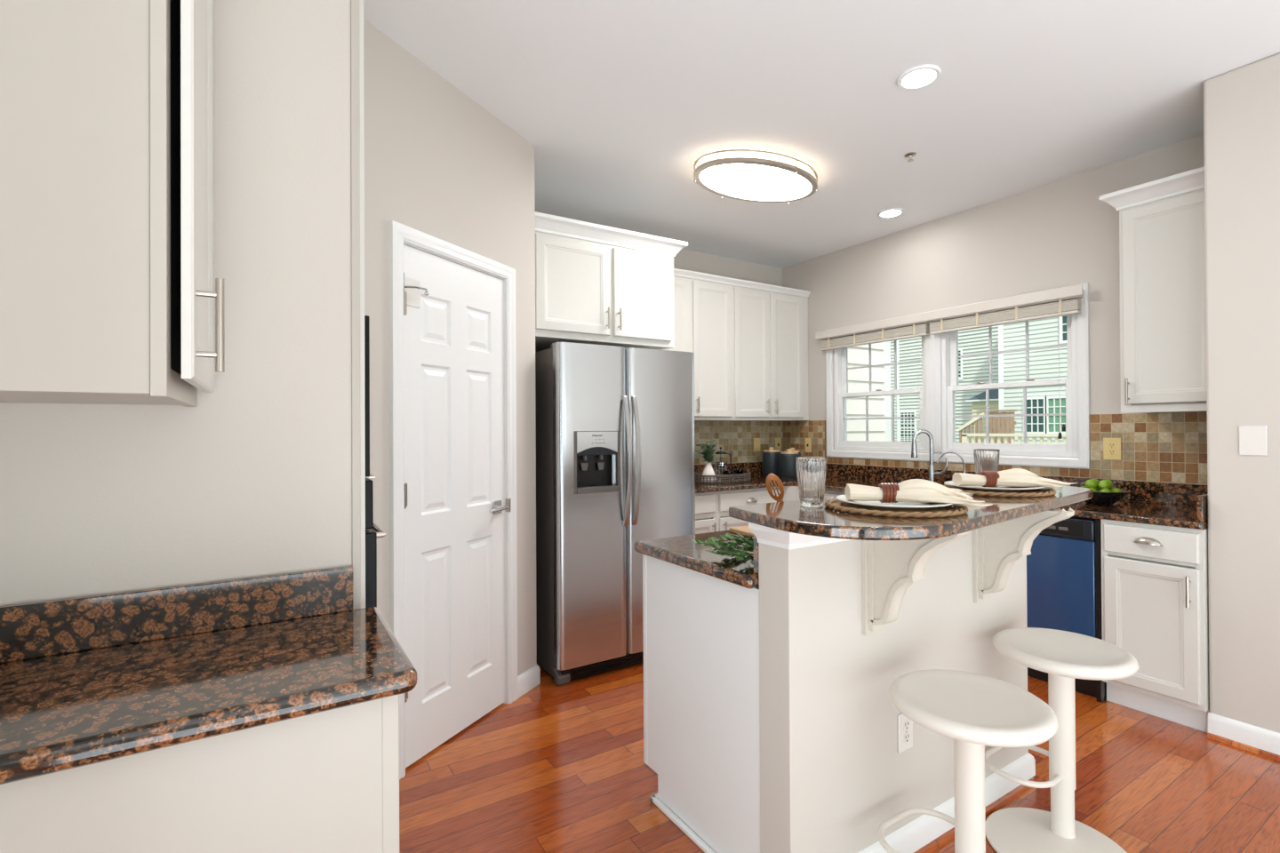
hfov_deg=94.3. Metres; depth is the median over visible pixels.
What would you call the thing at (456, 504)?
door
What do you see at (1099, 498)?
fruit bowl
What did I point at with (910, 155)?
sprinkler
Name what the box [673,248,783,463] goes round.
wall
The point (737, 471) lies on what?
glass mug
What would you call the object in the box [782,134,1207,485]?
wall
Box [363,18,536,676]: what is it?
wall
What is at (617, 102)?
ceiling
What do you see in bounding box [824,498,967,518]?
placemat
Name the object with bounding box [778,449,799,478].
canister
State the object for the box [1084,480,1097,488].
lime
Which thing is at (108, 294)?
upper cabinet
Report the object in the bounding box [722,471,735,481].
glass mug
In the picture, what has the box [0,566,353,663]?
backsplash
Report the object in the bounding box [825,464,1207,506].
backsplash
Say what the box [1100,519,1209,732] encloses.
base cabinet
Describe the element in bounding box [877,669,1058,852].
bar stool
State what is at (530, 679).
baseboard
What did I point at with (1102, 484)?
lime
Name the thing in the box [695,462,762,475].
backsplash
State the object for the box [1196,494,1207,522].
backsplash
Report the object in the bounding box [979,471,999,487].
napkin ring
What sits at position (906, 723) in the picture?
receptacle
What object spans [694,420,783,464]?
tile backsplash
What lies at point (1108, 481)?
lime
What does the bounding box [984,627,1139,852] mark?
bar stool
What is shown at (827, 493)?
base cabinet
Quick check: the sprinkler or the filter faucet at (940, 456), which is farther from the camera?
the filter faucet at (940, 456)
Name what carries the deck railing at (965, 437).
on the wooden deck
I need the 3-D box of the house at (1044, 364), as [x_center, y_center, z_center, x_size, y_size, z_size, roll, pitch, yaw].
[13.387,-1.768,23.745,4.090,8.700,17.000,0,0,-32]
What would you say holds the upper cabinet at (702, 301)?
attached to the wall at (685, 260)
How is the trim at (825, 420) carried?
attached to the wall at (1059, 234)
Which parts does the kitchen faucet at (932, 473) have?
spout, lever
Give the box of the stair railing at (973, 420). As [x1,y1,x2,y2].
[957,412,983,443]
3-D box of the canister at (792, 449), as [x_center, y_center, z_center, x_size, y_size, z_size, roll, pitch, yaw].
[1.344,0.309,5.229,0.144,0.241,0.144,0,0,-32]
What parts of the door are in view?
bumper plate, lever handle, strike plate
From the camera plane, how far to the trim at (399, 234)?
2.29 m
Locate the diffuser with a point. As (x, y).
(752, 181)
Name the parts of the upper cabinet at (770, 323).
cabinet door, crown moulding, bar pull, cabinet door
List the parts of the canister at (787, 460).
lid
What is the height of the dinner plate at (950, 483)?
0.018 m
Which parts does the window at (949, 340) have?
sash, sash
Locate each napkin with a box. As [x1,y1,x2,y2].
[844,479,993,506]
[952,468,1076,489]
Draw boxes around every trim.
[350,0,360,609]
[389,220,517,779]
[824,420,826,457]
[825,282,1090,469]
[925,321,942,453]
[1207,732,1279,761]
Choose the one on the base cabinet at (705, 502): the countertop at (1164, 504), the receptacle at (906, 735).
the countertop at (1164, 504)
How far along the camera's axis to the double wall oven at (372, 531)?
1.47 m
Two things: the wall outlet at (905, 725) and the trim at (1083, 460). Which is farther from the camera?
the trim at (1083, 460)
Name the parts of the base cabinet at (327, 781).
frame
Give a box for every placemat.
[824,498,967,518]
[941,484,1055,497]
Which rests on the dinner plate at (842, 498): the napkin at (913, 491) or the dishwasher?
the napkin at (913, 491)
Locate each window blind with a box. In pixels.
[819,320,930,425]
[928,289,1083,439]
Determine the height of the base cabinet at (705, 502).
0.885 m
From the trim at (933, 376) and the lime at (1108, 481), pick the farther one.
the trim at (933, 376)
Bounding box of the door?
[403,242,510,767]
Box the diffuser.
[699,163,811,199]
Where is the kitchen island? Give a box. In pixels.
[642,508,1074,852]
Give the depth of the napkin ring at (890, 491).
1.66 m
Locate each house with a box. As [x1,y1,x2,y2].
[846,341,891,441]
[890,315,1067,444]
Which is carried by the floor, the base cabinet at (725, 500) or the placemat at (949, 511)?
the base cabinet at (725, 500)
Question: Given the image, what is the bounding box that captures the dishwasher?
[1026,516,1106,703]
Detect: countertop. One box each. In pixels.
[0,566,417,784]
[634,529,759,589]
[695,462,1207,529]
[728,486,1093,540]
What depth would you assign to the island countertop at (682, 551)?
1.95 m
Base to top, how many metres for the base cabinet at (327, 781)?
0.874 m
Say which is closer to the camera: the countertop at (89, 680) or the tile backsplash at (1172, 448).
the countertop at (89, 680)
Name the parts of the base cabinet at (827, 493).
drawer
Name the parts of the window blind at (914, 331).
rail, pull cord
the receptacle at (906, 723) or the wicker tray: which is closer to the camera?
the receptacle at (906, 723)
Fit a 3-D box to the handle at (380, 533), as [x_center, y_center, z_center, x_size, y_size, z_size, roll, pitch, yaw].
[-0.795,0.278,1.730,0.024,0.016,0.516,0,0,-32]
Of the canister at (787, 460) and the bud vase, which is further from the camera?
the canister at (787, 460)
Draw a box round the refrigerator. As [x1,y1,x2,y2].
[535,342,695,685]
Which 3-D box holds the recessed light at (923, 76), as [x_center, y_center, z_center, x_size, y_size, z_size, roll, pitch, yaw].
[1.187,-1.485,2.527,0.170,0.010,0.170,0,0,-32]
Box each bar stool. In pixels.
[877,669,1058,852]
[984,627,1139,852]
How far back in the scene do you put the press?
4.68 m
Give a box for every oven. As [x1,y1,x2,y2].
[364,315,385,607]
[368,474,375,479]
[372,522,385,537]
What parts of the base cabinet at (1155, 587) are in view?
cup pull, drawer, cabinet door, bar pull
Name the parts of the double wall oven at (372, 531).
door, control panel, door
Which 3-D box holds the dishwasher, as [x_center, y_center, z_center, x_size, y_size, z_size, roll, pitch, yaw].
[2.320,0.892,3.282,0.666,0.882,0.608,0,0,-32]
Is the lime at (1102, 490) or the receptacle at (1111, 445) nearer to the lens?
the lime at (1102, 490)
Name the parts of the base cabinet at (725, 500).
cabinet door, drawer, cup pull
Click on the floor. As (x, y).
(554, 769)
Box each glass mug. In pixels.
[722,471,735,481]
[733,469,746,479]
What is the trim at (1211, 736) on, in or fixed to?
attached to the wall at (1242, 105)
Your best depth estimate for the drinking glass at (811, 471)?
1.72 m
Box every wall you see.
[0,0,351,606]
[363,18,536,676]
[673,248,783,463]
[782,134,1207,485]
[1203,52,1279,733]
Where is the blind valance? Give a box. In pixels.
[815,284,1082,339]
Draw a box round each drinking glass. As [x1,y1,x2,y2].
[795,456,827,507]
[973,448,999,474]
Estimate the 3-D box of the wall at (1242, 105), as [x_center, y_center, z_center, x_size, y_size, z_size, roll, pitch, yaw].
[3.959,-0.101,0.872,0.785,2.825,4.472,0,0,-32]
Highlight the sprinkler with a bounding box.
[904,152,916,162]
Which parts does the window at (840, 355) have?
sash, sash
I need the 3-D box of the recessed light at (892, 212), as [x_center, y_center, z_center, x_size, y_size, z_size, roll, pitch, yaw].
[1.738,-1.480,4.114,0.170,0.010,0.170,0,0,-32]
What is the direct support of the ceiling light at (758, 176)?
attached to the ceiling
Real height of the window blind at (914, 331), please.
1.115 m
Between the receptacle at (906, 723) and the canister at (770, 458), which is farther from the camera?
the canister at (770, 458)
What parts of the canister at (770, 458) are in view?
lid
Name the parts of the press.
lid, frame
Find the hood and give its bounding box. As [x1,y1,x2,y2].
[576,447,617,455]
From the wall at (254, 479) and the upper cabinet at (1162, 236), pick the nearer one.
the wall at (254, 479)
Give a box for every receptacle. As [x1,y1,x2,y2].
[903,720,910,731]
[903,732,910,743]
[1108,442,1115,448]
[1108,449,1115,455]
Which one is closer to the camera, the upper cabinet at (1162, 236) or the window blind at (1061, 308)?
the upper cabinet at (1162, 236)
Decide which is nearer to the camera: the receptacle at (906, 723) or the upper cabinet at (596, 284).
the receptacle at (906, 723)
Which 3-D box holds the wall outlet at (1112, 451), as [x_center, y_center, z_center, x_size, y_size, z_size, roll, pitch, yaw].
[2.672,0.127,3.359,0.008,0.125,0.085,0,0,-32]
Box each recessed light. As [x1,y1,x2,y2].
[877,208,903,217]
[896,64,941,89]
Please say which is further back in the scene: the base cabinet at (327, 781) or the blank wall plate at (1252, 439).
the blank wall plate at (1252, 439)
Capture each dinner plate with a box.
[836,495,952,509]
[944,480,1044,491]
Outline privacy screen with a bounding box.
[989,409,1016,443]
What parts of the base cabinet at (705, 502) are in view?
drawer, cabinet door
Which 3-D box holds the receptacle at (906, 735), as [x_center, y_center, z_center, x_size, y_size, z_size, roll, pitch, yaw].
[0.823,0.961,1.831,0.033,0.033,0.002,0,0,-32]
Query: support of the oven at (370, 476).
in the double wall oven at (372, 531)
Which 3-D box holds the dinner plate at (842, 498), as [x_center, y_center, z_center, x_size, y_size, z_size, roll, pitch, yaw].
[0.717,0.214,1.681,0.306,0.018,0.306,0,0,6]
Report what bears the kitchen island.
on the floor
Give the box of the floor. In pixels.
[399,662,1279,852]
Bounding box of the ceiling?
[363,0,1279,268]
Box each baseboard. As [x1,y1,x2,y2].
[517,664,540,698]
[1208,712,1279,755]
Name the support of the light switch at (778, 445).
attached to the tile backsplash at (735, 438)
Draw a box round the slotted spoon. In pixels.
[766,473,783,502]
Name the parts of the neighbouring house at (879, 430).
corner post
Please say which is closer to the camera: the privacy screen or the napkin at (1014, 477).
the napkin at (1014, 477)
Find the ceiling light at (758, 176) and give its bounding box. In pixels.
[693,148,817,204]
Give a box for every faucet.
[911,429,948,482]
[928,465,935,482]
[936,451,965,473]
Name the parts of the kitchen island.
frame, shoe moulding, moulding, baseboard, shoe moulding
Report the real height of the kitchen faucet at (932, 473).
0.400 m
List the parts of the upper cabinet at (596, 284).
cabinet door, bar pull, crown moulding, bar pull, cabinet door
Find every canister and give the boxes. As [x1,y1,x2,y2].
[761,448,780,476]
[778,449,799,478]
[784,448,800,456]
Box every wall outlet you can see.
[897,713,912,753]
[1103,438,1121,460]
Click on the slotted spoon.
(771, 476)
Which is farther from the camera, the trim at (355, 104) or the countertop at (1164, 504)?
the countertop at (1164, 504)
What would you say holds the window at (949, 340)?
in the wall at (1059, 234)
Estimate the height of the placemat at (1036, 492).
0.016 m
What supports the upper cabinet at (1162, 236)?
attached to the wall at (1059, 234)
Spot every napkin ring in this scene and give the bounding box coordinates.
[878,482,899,503]
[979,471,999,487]
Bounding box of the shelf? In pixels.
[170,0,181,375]
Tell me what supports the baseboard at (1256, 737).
attached to the wall at (1242, 105)
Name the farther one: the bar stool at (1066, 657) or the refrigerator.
the refrigerator
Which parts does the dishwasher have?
door panel, toe panel, control panel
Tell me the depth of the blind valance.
4.00 m
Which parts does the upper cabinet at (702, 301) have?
cabinet door, bar pull, crown moulding, cabinet door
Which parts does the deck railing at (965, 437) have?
rail post, rail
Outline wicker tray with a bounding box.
[695,469,751,483]
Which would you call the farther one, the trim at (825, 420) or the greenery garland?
the trim at (825, 420)
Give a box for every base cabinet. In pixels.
[0,695,399,852]
[695,491,716,534]
[716,487,780,531]
[782,485,799,501]
[824,490,845,497]
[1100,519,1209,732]
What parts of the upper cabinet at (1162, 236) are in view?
bar pull, crown moulding, cabinet door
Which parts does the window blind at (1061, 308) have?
rail, pull cord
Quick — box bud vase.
[694,440,717,481]
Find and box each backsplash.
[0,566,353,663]
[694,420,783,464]
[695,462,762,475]
[753,535,758,575]
[783,412,1207,485]
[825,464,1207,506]
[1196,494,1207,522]
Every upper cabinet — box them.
[0,0,224,407]
[534,211,687,352]
[662,268,735,420]
[732,279,810,420]
[1098,166,1207,413]
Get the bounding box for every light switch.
[775,438,781,451]
[805,438,811,452]
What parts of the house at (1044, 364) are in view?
corner post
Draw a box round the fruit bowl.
[1083,489,1130,504]
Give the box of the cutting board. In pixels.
[729,525,753,536]
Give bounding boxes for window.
[833,323,926,452]
[941,299,1077,457]
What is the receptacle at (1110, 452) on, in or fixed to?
attached to the wall outlet at (1112, 451)
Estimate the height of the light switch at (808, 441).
0.125 m
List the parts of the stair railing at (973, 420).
hand rail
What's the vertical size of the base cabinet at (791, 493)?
0.885 m
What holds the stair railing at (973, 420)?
on the lawn
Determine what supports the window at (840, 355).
in the wall at (1059, 234)
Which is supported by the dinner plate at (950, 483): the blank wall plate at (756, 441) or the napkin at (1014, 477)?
the napkin at (1014, 477)
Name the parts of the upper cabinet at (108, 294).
frame, cabinet door, bar pull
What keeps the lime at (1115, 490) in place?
in the fruit bowl
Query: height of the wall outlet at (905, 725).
0.117 m
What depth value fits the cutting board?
2.33 m
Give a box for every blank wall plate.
[753,438,759,452]
[1239,425,1267,455]
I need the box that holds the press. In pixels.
[714,447,731,479]
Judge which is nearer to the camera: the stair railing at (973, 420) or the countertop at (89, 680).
the countertop at (89, 680)
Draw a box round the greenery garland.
[692,533,753,564]
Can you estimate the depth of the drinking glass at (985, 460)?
2.31 m
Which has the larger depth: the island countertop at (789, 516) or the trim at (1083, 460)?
the trim at (1083, 460)
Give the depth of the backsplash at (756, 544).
1.68 m
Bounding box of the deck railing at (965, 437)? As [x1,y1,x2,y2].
[961,433,1066,444]
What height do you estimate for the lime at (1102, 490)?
0.050 m
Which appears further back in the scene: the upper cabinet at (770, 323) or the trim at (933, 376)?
the upper cabinet at (770, 323)
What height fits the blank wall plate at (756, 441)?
0.125 m
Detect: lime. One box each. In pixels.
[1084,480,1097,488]
[1097,480,1110,489]
[1099,488,1111,492]
[1104,480,1113,488]
[1110,488,1122,492]

